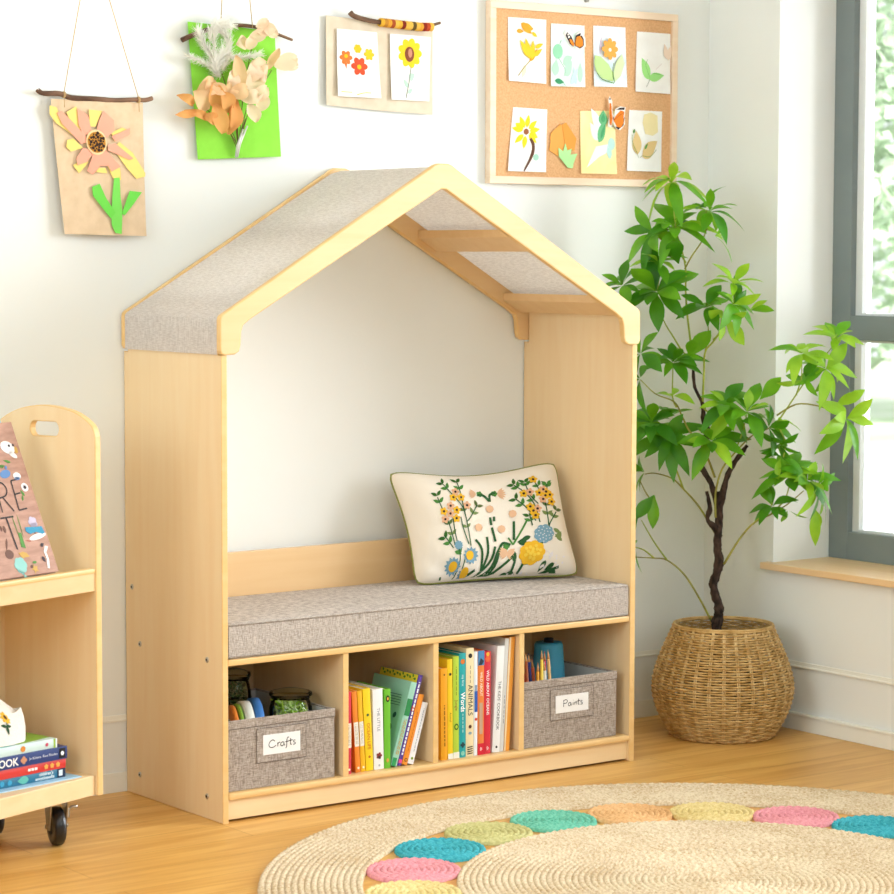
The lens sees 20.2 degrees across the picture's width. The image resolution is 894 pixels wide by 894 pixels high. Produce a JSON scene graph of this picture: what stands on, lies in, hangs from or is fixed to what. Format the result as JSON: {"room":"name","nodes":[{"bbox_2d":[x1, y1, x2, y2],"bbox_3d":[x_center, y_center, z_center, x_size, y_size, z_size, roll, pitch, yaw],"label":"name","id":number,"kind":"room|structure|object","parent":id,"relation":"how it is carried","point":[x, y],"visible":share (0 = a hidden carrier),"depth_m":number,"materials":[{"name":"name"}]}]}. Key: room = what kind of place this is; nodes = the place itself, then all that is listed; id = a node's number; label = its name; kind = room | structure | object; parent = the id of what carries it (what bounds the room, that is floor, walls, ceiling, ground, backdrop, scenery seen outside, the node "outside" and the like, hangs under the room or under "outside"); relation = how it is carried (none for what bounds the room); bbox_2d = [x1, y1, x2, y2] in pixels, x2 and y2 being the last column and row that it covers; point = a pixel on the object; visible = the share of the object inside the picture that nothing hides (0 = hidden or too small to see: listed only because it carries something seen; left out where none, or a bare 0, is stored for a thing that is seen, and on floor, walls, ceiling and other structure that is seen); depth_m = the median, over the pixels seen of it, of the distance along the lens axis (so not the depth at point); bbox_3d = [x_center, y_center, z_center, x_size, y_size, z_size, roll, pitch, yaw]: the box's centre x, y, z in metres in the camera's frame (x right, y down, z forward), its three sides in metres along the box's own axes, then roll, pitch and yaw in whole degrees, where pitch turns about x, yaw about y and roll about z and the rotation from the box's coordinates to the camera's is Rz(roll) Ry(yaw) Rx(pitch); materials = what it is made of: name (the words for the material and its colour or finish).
{"room":"preschool classroom","nodes":[
{"label":"preschool classroom","id":0,"kind":"room"},
{"bbox_2d":[0,0,709,773],"bbox_3d":[-1.768,-0.425,5.082,6.724,2.730,0.155,-3,5,-37],"label":"wall","id":1,"kind":"structure","parent":0,"point":[385,361],"depth_m":6.09,"materials":[{"name":"paint"}]},
{"bbox_2d":[175,0,297,158],"bbox_3d":[-0.496,-1.088,5.885,0.343,0.829,0.069,-3,6,-38],"label":"dried flower hanging","id":2,"kind":"object","parent":1,"relation":"hanging from","point":[234,98],"visible":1,"depth_m":5.90,"materials":[{"name":"paper"}]},
{"bbox_2d":[326,11,440,114],"bbox_3d":[-0.151,-0.943,6.168,0.334,0.241,0.028,-3,5,-37],"label":"wall hanging","id":3,"kind":"object","parent":1,"relation":"hanging from","point":[382,64],"visible":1,"depth_m":6.17,"materials":[{"name":"white paper"}]},
{"bbox_2d":[93,699,684,795],"bbox_3d":[-1.870,0.843,5.049,6.412,0.047,0.003,-3,5,-37],"label":"baseboard","id":4,"kind":"structure","parent":1,"relation":"attached to","point":[112,782],"depth_m":5.88,"materials":[{"name":"paint"}]},
{"bbox_2d":[103,649,682,723],"bbox_3d":[-1.865,0.692,5.041,6.423,0.016,0.003,-3,5,-37],"label":"trim","id":5,"kind":"structure","parent":1,"relation":"attached to","point":[116,718],"depth_m":5.87,"materials":[{"name":"paint"}]},
{"bbox_2d":[485,0,677,187],"bbox_3d":[0.358,-0.926,6.565,0.635,0.484,0.022,-3,5,-37],"label":"cork board","id":6,"kind":"object","parent":1,"relation":"attached to","point":[563,104],"visible":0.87,"depth_m":6.54,"materials":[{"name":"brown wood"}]},
{"bbox_2d":[508,17,545,83],"bbox_3d":[0.207,-1.015,6.436,0.125,0.164,0.007,-3,5,-37],"label":"drawing","id":7,"kind":"object","parent":6,"relation":"attached to","point":[526,36],"visible":1,"depth_m":6.43,"materials":[{"name":"paper"}]},
{"bbox_2d":[508,107,546,171],"bbox_3d":[0.208,-0.789,6.455,0.131,0.164,0.007,-3,5,-37],"label":"drawing","id":8,"kind":"object","parent":6,"relation":"attached to","point":[527,151],"visible":1,"depth_m":6.45,"materials":[{"name":"paper"}]},
{"bbox_2d":[549,123,576,167],"bbox_3d":[0.302,-0.783,6.527,0.093,0.118,0.004,-3,5,-37],"label":"tulip","id":9,"kind":"object","parent":6,"relation":"attached to","point":[562,139],"visible":1,"depth_m":6.53,"materials":[{"name":"paper"}]},
{"bbox_2d":[551,23,585,86],"bbox_3d":[0.315,-1.014,6.517,0.116,0.161,0.007,-3,5,-37],"label":"drawing","id":10,"kind":"object","parent":6,"relation":"attached to","point":[568,44],"visible":1,"depth_m":6.51,"materials":[{"name":"paper"}]},
{"bbox_2d":[580,109,616,173],"bbox_3d":[0.399,-0.802,6.596,0.125,0.170,0.007,-3,5,-37],"label":"drawing","id":11,"kind":"object","parent":6,"relation":"attached to","point":[597,140],"visible":1,"depth_m":6.59,"materials":[{"name":"paper"}]},
{"bbox_2d":[593,26,626,86],"bbox_3d":[0.431,-1.024,6.601,0.115,0.159,0.011,-3,5,-37],"label":"drawing","id":12,"kind":"object","parent":6,"relation":"attached to","point":[609,43],"visible":1,"depth_m":6.60,"materials":[{"name":"paper"}]},
{"bbox_2d":[608,96,625,129],"bbox_3d":[0.445,-0.879,6.624,0.061,0.087,0.012,-3,5,-37],"label":"butterfly","id":13,"kind":"object","parent":6,"relation":"attached to","point":[618,119],"visible":1,"depth_m":6.62,"materials":[{"name":"orange paper"}]},
{"bbox_2d":[627,110,661,171],"bbox_3d":[0.527,-0.814,6.692,0.125,0.161,0.006,-3,5,-37],"label":"drawing","id":14,"kind":"object","parent":6,"relation":"attached to","point":[644,127],"visible":1,"depth_m":6.69,"materials":[{"name":"paper"}]},
{"bbox_2d":[635,32,671,93],"bbox_3d":[0.550,-1.023,6.693,0.126,0.160,0.005,-3,5,-37],"label":"drawing","id":15,"kind":"object","parent":6,"relation":"attached to","point":[653,50],"visible":1,"depth_m":6.69,"materials":[{"name":"paper"}]},
{"bbox_2d":[0,713,893,893],"bbox_3d":[0.058,1.106,2.503,6.444,0.080,6.451,-3,5,-37],"label":"floor","id":16,"kind":"structure","parent":0,"point":[125,842],"depth_m":5.57,"materials":[{"name":"brown wood"}]},
{"bbox_2d":[0,404,102,844],"bbox_3d":[-1.125,0.403,5.032,0.290,0.931,0.969,3,5,34],"label":"cart","id":17,"kind":"object","parent":16,"relation":"on","point":[51,624],"visible":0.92,"depth_m":5.37,"materials":[{"name":"brown wood"}]},
{"bbox_2d":[0,422,57,580],"bbox_3d":[-0.954,0.117,5.165,0.147,0.316,0.300,3,5,34],"label":"picture book","id":18,"kind":"object","parent":17,"relation":"on","point":[25,548],"visible":1,"depth_m":5.24,"materials":[{"name":"paper"}]},
{"bbox_2d":[0,470,9,477],"bbox_3d":[-0.921,0.056,5.241,0.007,0.017,0.032,3,5,31],"label":"picture","id":19,"kind":"object","parent":18,"relation":"on","point":[3,473],"depth_m":5.24},
{"bbox_2d":[0,441,14,453],"bbox_3d":[-0.922,0.001,5.275,0.038,0.027,0.015,-3,5,-37],"label":"picture","id":20,"kind":"object","parent":18,"relation":"attached to","point":[6,447],"depth_m":5.27},
{"bbox_2d":[5,550,13,558],"bbox_3d":[-0.899,0.221,5.165,0.008,0.018,0.024,3,5,31],"label":"picture","id":21,"kind":"object","parent":18,"relation":"attached to","point":[9,554],"depth_m":5.16},
{"bbox_2d":[14,557,26,572],"bbox_3d":[-0.878,0.244,5.179,0.034,0.031,0.018,-3,5,-37],"label":"picture","id":22,"kind":"object","parent":18,"relation":"attached to","point":[20,563],"depth_m":5.18},
{"bbox_2d":[18,532,25,547],"bbox_3d":[-0.881,0.193,5.208,0.014,0.033,0.012,4,6,41],"label":"picture","id":23,"kind":"object","parent":18,"relation":"attached to","point":[21,535],"depth_m":5.21},
{"bbox_2d":[19,552,28,557],"bbox_3d":[-0.874,0.223,5.199,0.006,0.013,0.030,3,5,32],"label":"picture","id":24,"kind":"object","parent":18,"relation":"attached to","point":[21,554],"depth_m":5.20},
{"bbox_2d":[28,516,36,526],"bbox_3d":[-0.866,0.157,5.253,0.024,0.023,0.013,-3,5,-37],"label":"picture","id":25,"kind":"object","parent":18,"relation":"on","point":[32,520],"depth_m":5.25},
{"bbox_2d":[25,526,44,533],"bbox_3d":[-0.861,0.174,5.249,0.052,0.018,0.019,-3,5,-37],"label":"picture","id":26,"kind":"object","parent":18,"relation":"on","point":[28,529],"depth_m":5.25},
{"bbox_2d":[30,533,45,539],"bbox_3d":[-0.855,0.187,5.249,0.005,0.013,0.051,3,5,31],"label":"picture","id":27,"kind":"object","parent":18,"relation":"on","point":[33,536],"depth_m":5.25},
{"bbox_2d":[44,546,49,567],"bbox_3d":[-0.836,0.230,5.249,0.011,0.046,0.027,-1,5,-20],"label":"picture","id":28,"kind":"object","parent":18,"relation":"attached to","point":[46,548],"depth_m":5.25},
{"bbox_2d":[0,773,81,792],"bbox_3d":[-0.950,0.705,5.296,0.193,0.002,0.305,4,6,41],"label":"booklet","id":29,"kind":"object","parent":17,"relation":"on","point":[68,776],"visible":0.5,"depth_m":5.28,"materials":[{"name":"paper"}]},
{"bbox_2d":[0,768,64,788],"bbox_3d":[-0.986,0.693,5.300,0.212,0.019,0.290,4,6,41],"label":"book","id":30,"kind":"object","parent":29,"relation":"on","point":[57,773],"visible":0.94,"depth_m":5.27,"materials":[{"name":"paper"}]},
{"bbox_2d":[17,776,28,783],"bbox_3d":[-0.886,0.697,5.253,0.001,0.017,0.030,4,6,41],"label":"picture","id":31,"kind":"object","parent":30,"relation":"on","point":[21,779],"depth_m":5.25},
{"bbox_2d":[0,758,65,779],"bbox_3d":[-0.977,0.673,5.298,0.202,0.020,0.280,4,6,41],"label":"book","id":32,"kind":"object","parent":30,"relation":"on","point":[61,763],"visible":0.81,"depth_m":5.27,"materials":[{"name":"paper"}]},
{"bbox_2d":[0,744,66,770],"bbox_3d":[-0.985,0.650,5.290,0.217,0.026,0.300,4,6,41],"label":"book","id":33,"kind":"object","parent":32,"relation":"on","point":[59,752],"visible":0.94,"depth_m":5.26,"materials":[{"name":"paper"}]},
{"bbox_2d":[0,732,56,757],"bbox_3d":[-0.985,0.627,5.280,0.202,0.020,0.260,4,6,41],"label":"book","id":34,"kind":"object","parent":33,"relation":"on","point":[33,742],"visible":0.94,"depth_m":5.27,"materials":[{"name":"paper"}]},
{"bbox_2d":[0,700,25,746],"bbox_3d":[-0.965,0.566,5.232,0.100,0.107,0.187,4,6,41],"label":"pouch","id":35,"kind":"object","parent":34,"relation":"on","point":[12,723],"visible":1,"depth_m":5.25,"materials":[{"name":"fabric"}]},
{"bbox_2d":[44,762,59,768],"bbox_3d":[-0.834,0.672,5.308,0.001,0.011,0.043,4,6,41],"label":"picture","id":36,"kind":"object","parent":32,"relation":"on","point":[47,765],"depth_m":5.31},
{"bbox_2d":[0,568,94,605],"bbox_3d":[-1.015,0.310,4.950,0.886,0.048,0.324,-3,5,-37],"label":"shelf","id":37,"kind":"object","parent":17,"relation":"on","point":[15,591],"depth_m":5.22,"materials":[{"name":"brown wood"}]},
{"bbox_2d":[0,771,94,818],"bbox_3d":[-1.125,0.745,5.057,0.272,0.043,0.934,3,5,34],"label":"shelf","id":38,"kind":"object","parent":17,"relation":"attached to","point":[16,802],"depth_m":5.25,"materials":[{"name":"brown wood"}]},
{"bbox_2d":[121,163,639,823],"bbox_3d":[-0.139,0.064,6.008,1.206,1.462,0.436,-3,5,-37],"label":"bookcase","id":39,"kind":"object","parent":16,"relation":"on","point":[580,352],"visible":0.83,"depth_m":5.84,"materials":[{"name":"brown wood"}]},
{"bbox_2d":[228,688,334,791],"bbox_3d":[-0.468,0.668,5.770,0.286,0.159,0.335,-3,5,-37],"label":"storage bin","id":40,"kind":"object","parent":39,"relation":"on","point":[273,750],"visible":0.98,"depth_m":5.64,"materials":[{"name":"fabric"}]},
{"bbox_2d":[228,705,238,720],"bbox_3d":[-0.485,0.665,5.670,0.012,0.166,0.166,-1,5,-17],"label":"roll","id":41,"kind":"object","parent":40,"relation":"in","point":[232,712],"visible":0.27,"depth_m":5.64,"materials":[{"name":"fabric"}]},
{"bbox_2d":[233,703,243,719],"bbox_3d":[-0.474,0.664,5.679,0.012,0.168,0.168,-1,5,-17],"label":"roll","id":42,"kind":"object","parent":40,"relation":"in","point":[237,706],"visible":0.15,"depth_m":5.64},
{"bbox_2d":[228,667,251,704],"bbox_3d":[-0.496,0.623,5.852,0.085,0.222,0.081,0,4,-8],"label":"glass jar","id":43,"kind":"object","parent":40,"relation":"in","point":[234,688],"visible":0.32,"depth_m":5.83,"materials":[{"name":"glass"}]},
{"bbox_2d":[237,700,254,718],"bbox_3d":[-0.458,0.661,5.691,0.024,0.172,0.172,-1,5,-17],"label":"roll","id":44,"kind":"object","parent":40,"relation":"in","point":[246,706],"visible":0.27,"depth_m":5.65,"materials":[{"name":"fabric"}]},
{"bbox_2d":[246,697,264,717],"bbox_3d":[-0.437,0.657,5.709,0.022,0.176,0.176,-1,5,-17],"label":"roll","id":45,"kind":"object","parent":40,"relation":"in","point":[256,704],"visible":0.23,"depth_m":5.66,"materials":[{"name":"fabric"}]},
{"bbox_2d":[268,687,312,715],"bbox_3d":[-0.358,0.646,5.760,0.103,0.192,0.104,-3,5,-37],"label":"glass jar","id":46,"kind":"object","parent":40,"relation":"in","point":[289,703],"visible":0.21,"depth_m":5.74,"materials":[{"name":"glass"}]},
{"bbox_2d":[349,692,350,773],"bbox_3d":[-0.261,0.651,5.800,0.013,0.190,0.127,-3,5,-37],"label":"book","id":47,"kind":"object","parent":39,"relation":"on","point":[349,692],"visible":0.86,"depth_m":5.75,"materials":[{"name":"paper"}]},
{"bbox_2d":[349,689,360,772],"bbox_3d":[-0.245,0.650,5.817,0.025,0.190,0.127,-3,5,-37],"label":"book","id":48,"kind":"object","parent":39,"relation":"on","point":[355,754],"visible":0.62,"depth_m":5.77,"materials":[{"name":"paper"}]},
{"bbox_2d":[349,688,364,771],"bbox_3d":[-0.234,0.649,5.826,0.023,0.189,0.127,-3,5,-37],"label":"book","id":49,"kind":"object","parent":39,"relation":"on","point":[358,692],"visible":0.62,"depth_m":5.78,"materials":[{"name":"paper"}]},
{"bbox_2d":[349,683,372,770],"bbox_3d":[-0.220,0.647,5.839,0.030,0.193,0.132,-3,5,-37],"label":"book","id":50,"kind":"object","parent":39,"relation":"on","point":[366,703],"visible":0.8,"depth_m":5.79,"materials":[{"name":"paper"}]},
{"bbox_2d":[349,680,383,769],"bbox_3d":[-0.198,0.647,5.858,0.032,0.189,0.137,-3,5,-37],"label":"book","id":51,"kind":"object","parent":39,"relation":"on","point":[376,698],"visible":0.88,"depth_m":5.80,"materials":[{"name":"paper"}]},
{"bbox_2d":[357,681,389,768],"bbox_3d":[-0.178,0.648,5.874,0.018,0.185,0.137,-3,5,-37],"label":"book","id":52,"kind":"object","parent":39,"relation":"on","point":[385,691],"visible":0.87,"depth_m":5.82,"materials":[{"name":"paper"}]},
{"bbox_2d":[372,673,416,766],"bbox_3d":[-0.144,0.640,5.908,0.074,0.196,0.152,-3,5,-37],"label":"book","id":53,"kind":"object","parent":39,"relation":"on","point":[402,691],"visible":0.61,"depth_m":5.86,"materials":[{"name":"paper"}]},
{"bbox_2d":[390,692,400,729],"bbox_3d":[-0.137,0.633,5.886,0.034,0.112,0.061,-3,5,-37],"label":"picture","id":54,"kind":"object","parent":53,"relation":"attached to","point":[395,697],"depth_m":5.87},
{"bbox_2d":[379,666,422,765],"bbox_3d":[-0.132,0.632,5.920,0.074,0.210,0.157,-3,5,-37],"label":"book","id":55,"kind":"object","parent":39,"relation":"on","point":[391,672],"visible":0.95,"depth_m":5.87,"materials":[{"name":"paper"}]},
{"bbox_2d":[383,667,415,679],"bbox_3d":[-0.113,0.534,5.927,0.004,0.014,0.137,-3,5,-37],"label":"picture","id":56,"kind":"object","parent":55,"relation":"on","point":[391,672],"depth_m":5.93},
{"bbox_2d":[401,694,423,764],"bbox_3d":[-0.118,0.655,5.916,0.064,0.165,0.132,-3,5,-37],"label":"book","id":57,"kind":"object","parent":39,"relation":"on","point":[420,696],"visible":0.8,"depth_m":5.86,"materials":[{"name":"paper"}]},
{"bbox_2d":[408,702,427,763],"bbox_3d":[-0.103,0.664,5.921,0.059,0.145,0.122,-3,5,-37],"label":"book","id":58,"kind":"object","parent":39,"relation":"on","point":[424,704],"visible":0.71,"depth_m":5.87,"materials":[{"name":"paper"}]},
{"bbox_2d":[228,575,627,659],"bbox_3d":[-0.129,0.390,6.019,1.157,0.082,0.380,-3,5,-37],"label":"bench cushion","id":59,"kind":"object","parent":39,"relation":"on","point":[344,616],"visible":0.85,"depth_m":5.90,"materials":[{"name":"beige fabric"}]},
{"bbox_2d":[390,463,576,584],"bbox_3d":[0.097,0.191,6.251,0.472,0.280,0.164,-2,5,-23],"label":"embroidered pillow","id":60,"kind":"object","parent":59,"relation":"on","point":[511,523],"visible":1,"depth_m":6.20,"materials":[{"name":"beige fabric"}]},
{"bbox_2d":[440,507,447,514],"bbox_3d":[-0.007,0.158,6.161,0.018,0.020,0.008,-1,5,-19],"label":"flower","id":61,"kind":"object","parent":60,"relation":"on","point":[443,510],"depth_m":6.16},
{"bbox_2d":[444,557,460,576],"bbox_3d":[0.013,0.294,6.148,0.036,0.053,0.028,-3,5,-37],"label":"flower","id":62,"kind":"object","parent":60,"relation":"on","point":[452,565],"depth_m":6.15,"materials":[{"name":"fabric"}]},
{"bbox_2d":[449,561,456,571],"bbox_3d":[0.014,0.293,6.148,0.021,0.029,0.010,0,4,-4],"label":"flower","id":63,"kind":"object","parent":60,"relation":"on","point":[452,564],"depth_m":6.15,"materials":[{"name":"fabric"}]},
{"bbox_2d":[453,506,460,513],"bbox_3d":[0.025,0.154,6.170,0.019,0.020,0.008,-2,5,-21],"label":"flower","id":64,"kind":"object","parent":60,"relation":"on","point":[456,509],"depth_m":6.17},
{"bbox_2d":[454,540,462,549],"bbox_3d":[0.029,0.240,6.149,0.024,0.025,0.007,-1,5,-19],"label":"flower","id":65,"kind":"object","parent":60,"relation":"on","point":[458,544],"depth_m":6.15,"materials":[{"name":"fabric"}]},
{"bbox_2d":[457,493,464,500],"bbox_3d":[0.035,0.123,6.185,0.019,0.018,0.011,-3,5,-37],"label":"flower","id":66,"kind":"object","parent":60,"relation":"on","point":[460,496],"depth_m":6.18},
{"bbox_2d":[459,567,468,578],"bbox_3d":[0.041,0.309,6.166,0.020,0.031,0.028,-3,5,-37],"label":"flower","id":67,"kind":"object","parent":60,"relation":"on","point":[463,571],"depth_m":6.16,"materials":[{"name":"fabric"}]},
{"bbox_2d":[463,501,470,508],"bbox_3d":[0.050,0.143,6.183,0.020,0.019,0.008,-2,5,-21],"label":"flower","id":68,"kind":"object","parent":60,"relation":"on","point":[466,504],"depth_m":6.18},
{"bbox_2d":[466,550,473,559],"bbox_3d":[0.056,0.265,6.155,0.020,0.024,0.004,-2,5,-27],"label":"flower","id":69,"kind":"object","parent":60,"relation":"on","point":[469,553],"depth_m":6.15,"materials":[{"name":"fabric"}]},
{"bbox_2d":[464,546,477,563],"bbox_3d":[0.058,0.266,6.158,0.041,0.044,0.010,-3,5,-37],"label":"flower","id":70,"kind":"object","parent":60,"relation":"on","point":[470,552],"depth_m":6.16,"materials":[{"name":"fabric"}]},
{"bbox_2d":[486,505,493,512],"bbox_3d":[0.105,0.153,6.201,0.020,0.018,0.007,-2,5,-29],"label":"flower","id":71,"kind":"object","parent":60,"relation":"on","point":[489,508],"depth_m":6.20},
{"bbox_2d":[525,488,533,495],"bbox_3d":[0.207,0.112,6.261,0.025,0.019,0.010,-3,5,-37],"label":"flower","id":72,"kind":"object","parent":60,"relation":"on","point":[528,491],"depth_m":6.26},
{"bbox_2d":[526,502,534,509],"bbox_3d":[0.207,0.147,6.247,0.025,0.019,0.008,-3,5,-37],"label":"flower","id":73,"kind":"object","parent":60,"relation":"on","point":[529,505],"depth_m":6.25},
{"bbox_2d":[519,540,545,564],"bbox_3d":[0.210,0.262,6.224,0.071,0.063,0.011,-1,5,-19],"label":"flower","id":74,"kind":"object","parent":60,"relation":"on","point":[531,552],"depth_m":6.22,"materials":[{"name":"fabric"}]},
{"bbox_2d":[528,476,536,482],"bbox_3d":[0.215,0.081,6.286,0.026,0.017,0.015,-3,5,-37],"label":"flower","id":75,"kind":"object","parent":60,"relation":"on","point":[531,479],"depth_m":6.28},
{"bbox_2d":[531,512,539,518],"bbox_3d":[0.221,0.169,6.247,0.025,0.019,0.008,-3,5,-37],"label":"flower","id":76,"kind":"object","parent":60,"relation":"on","point":[534,515],"depth_m":6.25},
{"bbox_2d":[534,504,541,511],"bbox_3d":[0.226,0.153,6.255,0.025,0.020,0.008,-3,5,-37],"label":"flower","id":77,"kind":"object","parent":60,"relation":"on","point":[537,507],"depth_m":6.26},
{"bbox_2d":[534,524,553,542],"bbox_3d":[0.241,0.215,6.244,0.060,0.046,0.016,-3,5,-37],"label":"flower","id":78,"kind":"object","parent":60,"relation":"on","point":[543,533],"depth_m":6.24,"materials":[{"name":"fabric"}]},
{"bbox_2d":[438,666,447,759],"bbox_3d":[-0.057,0.623,5.982,0.021,0.218,0.172,-3,5,-37],"label":"book","id":79,"kind":"object","parent":39,"relation":"on","point":[442,671],"visible":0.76,"depth_m":5.91,"materials":[{"name":"paper"}]},
{"bbox_2d":[438,656,452,759],"bbox_3d":[-0.046,0.612,5.995,0.017,0.238,0.182,-3,5,-37],"label":"book","id":80,"kind":"object","parent":39,"relation":"on","point":[442,661],"visible":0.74,"depth_m":5.92,"materials":[{"name":"paper"}]},
{"bbox_2d":[438,652,458,758],"bbox_3d":[-0.032,0.609,6.005,0.018,0.243,0.182,-3,5,-37],"label":"book","id":81,"kind":"object","parent":39,"relation":"on","point":[455,659],"visible":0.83,"depth_m":5.93,"materials":[{"name":"paper"}]},
{"bbox_2d":[439,647,465,757],"bbox_3d":[-0.020,0.605,6.021,0.020,0.249,0.192,-3,5,-37],"label":"book","id":82,"kind":"object","parent":39,"relation":"on","point":[462,656],"visible":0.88,"depth_m":5.95,"materials":[{"name":"paper"}]},
{"bbox_2d":[439,642,473,756],"bbox_3d":[-0.002,0.599,6.033,0.022,0.259,0.192,-3,5,-37],"label":"book","id":83,"kind":"object","parent":39,"relation":"on","point":[469,651],"visible":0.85,"depth_m":5.96,"materials":[{"name":"paper"}]},
{"bbox_2d":[453,643,490,753],"bbox_3d":[0.040,0.603,6.065,0.020,0.246,0.192,-3,5,-37],"label":"book","id":84,"kind":"object","parent":39,"relation":"on","point":[487,656],"visible":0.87,"depth_m":5.99,"materials":[{"name":"paper"}]},
{"bbox_2d":[473,651,477,755],"bbox_3d":[0.012,0.603,6.044,0.010,0.249,0.192,-3,5,-37],"label":"book","id":85,"kind":"object","parent":39,"relation":"on","point":[475,652],"visible":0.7,"depth_m":5.97,"materials":[{"name":"paper"}]},
{"bbox_2d":[475,691,477,711],"bbox_3d":[0.069,0.604,5.967,0.008,0.050,0.001,-3,5,-37],"label":"picture","id":86,"kind":"object","parent":85,"relation":"attached to","point":[475,691],"depth_m":5.97},
{"bbox_2d":[449,639,504,751],"bbox_3d":[0.064,0.596,6.089,0.037,0.257,0.202,-3,5,-37],"label":"book","id":87,"kind":"object","parent":39,"relation":"on","point":[497,651],"visible":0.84,"depth_m":6.01,"materials":[{"name":"paper"}]},
{"bbox_2d":[474,648,484,754],"bbox_3d":[0.024,0.602,6.053,0.019,0.250,0.192,-3,5,-37],"label":"book","id":88,"kind":"object","parent":39,"relation":"on","point":[480,678],"visible":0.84,"depth_m":5.98,"materials":[{"name":"paper"}]},
{"bbox_2d":[475,636,508,751],"bbox_3d":[0.078,0.588,6.098,0.028,0.272,0.202,-3,5,-37],"label":"book","id":89,"kind":"object","parent":39,"relation":"on","point":[496,640],"visible":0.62,"depth_m":6.02,"materials":[{"name":"paper"}]},
{"bbox_2d":[499,635,514,750],"bbox_3d":[0.090,0.586,6.108,0.034,0.275,0.202,-3,5,-37],"label":"book","id":90,"kind":"object","parent":39,"relation":"on","point":[511,638],"visible":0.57,"depth_m":6.03,"materials":[{"name":"paper"}]},
{"bbox_2d":[524,654,616,748],"bbox_3d":[0.204,0.630,6.269,0.296,0.162,0.335,-3,5,-37],"label":"storage bin","id":91,"kind":"object","parent":39,"relation":"on","point":[579,705],"visible":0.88,"depth_m":6.14,"materials":[{"name":"fabric"}]},
{"bbox_2d":[524,652,528,681],"bbox_3d":[0.198,0.607,6.101,0.020,0.220,0.008,0,4,2],"label":"pencil","id":92,"kind":"object","parent":91,"relation":"in","point":[525,661],"visible":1,"depth_m":6.09,"materials":[{"name":"wood"}]},
{"bbox_2d":[528,653,531,681],"bbox_3d":[0.207,0.609,6.128,0.023,0.214,0.008,1,4,13],"label":"pencil","id":93,"kind":"object","parent":91,"relation":"in","point":[529,662],"visible":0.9,"depth_m":6.12,"materials":[{"name":"wood"}]},
{"bbox_2d":[531,661,534,680],"bbox_3d":[0.217,0.616,6.154,0.024,0.196,0.008,2,5,21],"label":"pencil","id":94,"kind":"object","parent":91,"relation":"in","point":[532,665],"visible":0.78,"depth_m":6.15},
{"bbox_2d":[540,651,542,679],"bbox_3d":[0.231,0.605,6.126,0.008,0.220,0.017,-1,4,-10],"label":"pencil","id":95,"kind":"object","parent":91,"relation":"in","point":[541,658],"visible":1,"depth_m":6.12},
{"bbox_2d":[533,637,564,680],"bbox_3d":[0.255,0.590,6.314,0.096,0.222,0.096,-3,5,-37],"label":"paint bottle","id":96,"kind":"object","parent":91,"relation":"in","point":[554,647],"visible":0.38,"depth_m":6.28,"materials":[{"name":"plastic"}]},
{"bbox_2d":[547,652,550,678],"bbox_3d":[0.254,0.604,6.142,0.020,0.220,0.008,0,4,2],"label":"pencil","id":97,"kind":"object","parent":91,"relation":"in","point":[548,657],"visible":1,"depth_m":6.13,"materials":[{"name":"wood"}]},
{"bbox_2d":[257,782,893,893],"bbox_3d":[0.554,0.868,5.021,1.860,0.011,1.861,-1,5,-16],"label":"round rug","id":98,"kind":"object","parent":16,"relation":"on","point":[713,846],"visible":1,"depth_m":5.31,"materials":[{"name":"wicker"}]},
{"bbox_2d":[651,616,794,743],"bbox_3d":[0.723,0.607,6.588,0.379,0.295,0.378,-3,5,-37],"label":"wicker basket","id":99,"kind":"object","parent":16,"relation":"on","point":[670,705],"visible":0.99,"depth_m":6.46,"materials":[{"name":"wicker"}]},
{"bbox_2d":[602,162,873,731],"bbox_3d":[0.745,0.007,6.522,0.713,1.480,0.251,1,4,7],"label":"indoor tree","id":100,"kind":"object","parent":99,"relation":"in","point":[667,438],"visible":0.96,"depth_m":6.49,"materials":[{"name":"green plant"}]},
{"bbox_2d":[703,0,893,731],"bbox_3d":[2.754,-0.400,4.390,0.300,2.650,6.431,-3,5,-37],"label":"wall","id":101,"kind":"structure","parent":0,"point":[771,130],"depth_m":6.72,"materials":[{"name":"paint"}]},
{"bbox_2d":[757,705,893,750],"bbox_3d":[2.625,0.904,4.395,0.015,0.047,6.430,-3,5,-37],"label":"baseboard","id":102,"kind":"structure","parent":101,"relation":"attached to","point":[880,738],"depth_m":6.53,"materials":[{"name":"paint"}]},
{"bbox_2d":[760,557,893,587],"bbox_3d":[1.785,0.400,5.668,0.254,0.018,2.833,-3,5,-37],"label":"trim","id":103,"kind":"structure","parent":101,"relation":"attached to","point":[877,574],"depth_m":6.59,"materials":[{"name":"brown wood"}]},
{"bbox_2d":[765,655,893,684],"bbox_3d":[2.631,0.754,4.383,0.007,0.016,6.423,-3,5,-37],"label":"trim","id":104,"kind":"structure","parent":101,"relation":"attached to","point":[825,669],"depth_m":6.53,"materials":[{"name":"paint"}]},
{"bbox_2d":[829,0,893,565],"bbox_3d":[1.886,-0.570,5.684,0.057,1.914,2.759,-3,5,-37],"label":"window","id":105,"kind":"structure","parent":101,"relation":"in","point":[850,537],"depth_m":6.73,"materials":[{"name":"paint"}]},
{"label":"outside","id":106,"kind":"structure","parent":0,"visible":0},
{"bbox_2d":[868,359,893,531],"bbox_3d":[10.402,0.242,21.154,31.856,0.050,40.000,-3,5,-37],"label":"ground","id":107,"kind":"structure","parent":106,"point":[881,434],"depth_m":23.46,"materials":[{"name":"white"}]},
{"bbox_2d":[870,0,893,368],"bbox_3d":[3.522,-3.067,22.005,4.555,6.404,4.383,-3,5,-37],"label":"tree","id":108,"kind":"object","parent":107,"relation":"on","point":[884,58],"visible":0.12,"depth_m":21.34,"materials":[{"name":"green plant"}]},
{"bbox_2d":[872,0,893,312],"bbox_3d":[3.756,-3.891,28.335,5.294,7.083,5.286,-3,5,-37],"label":"tree","id":109,"kind":"object","parent":107,"relation":"on","point":[888,142],"visible":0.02,"depth_m":27.88,"materials":[{"name":"green plant"}]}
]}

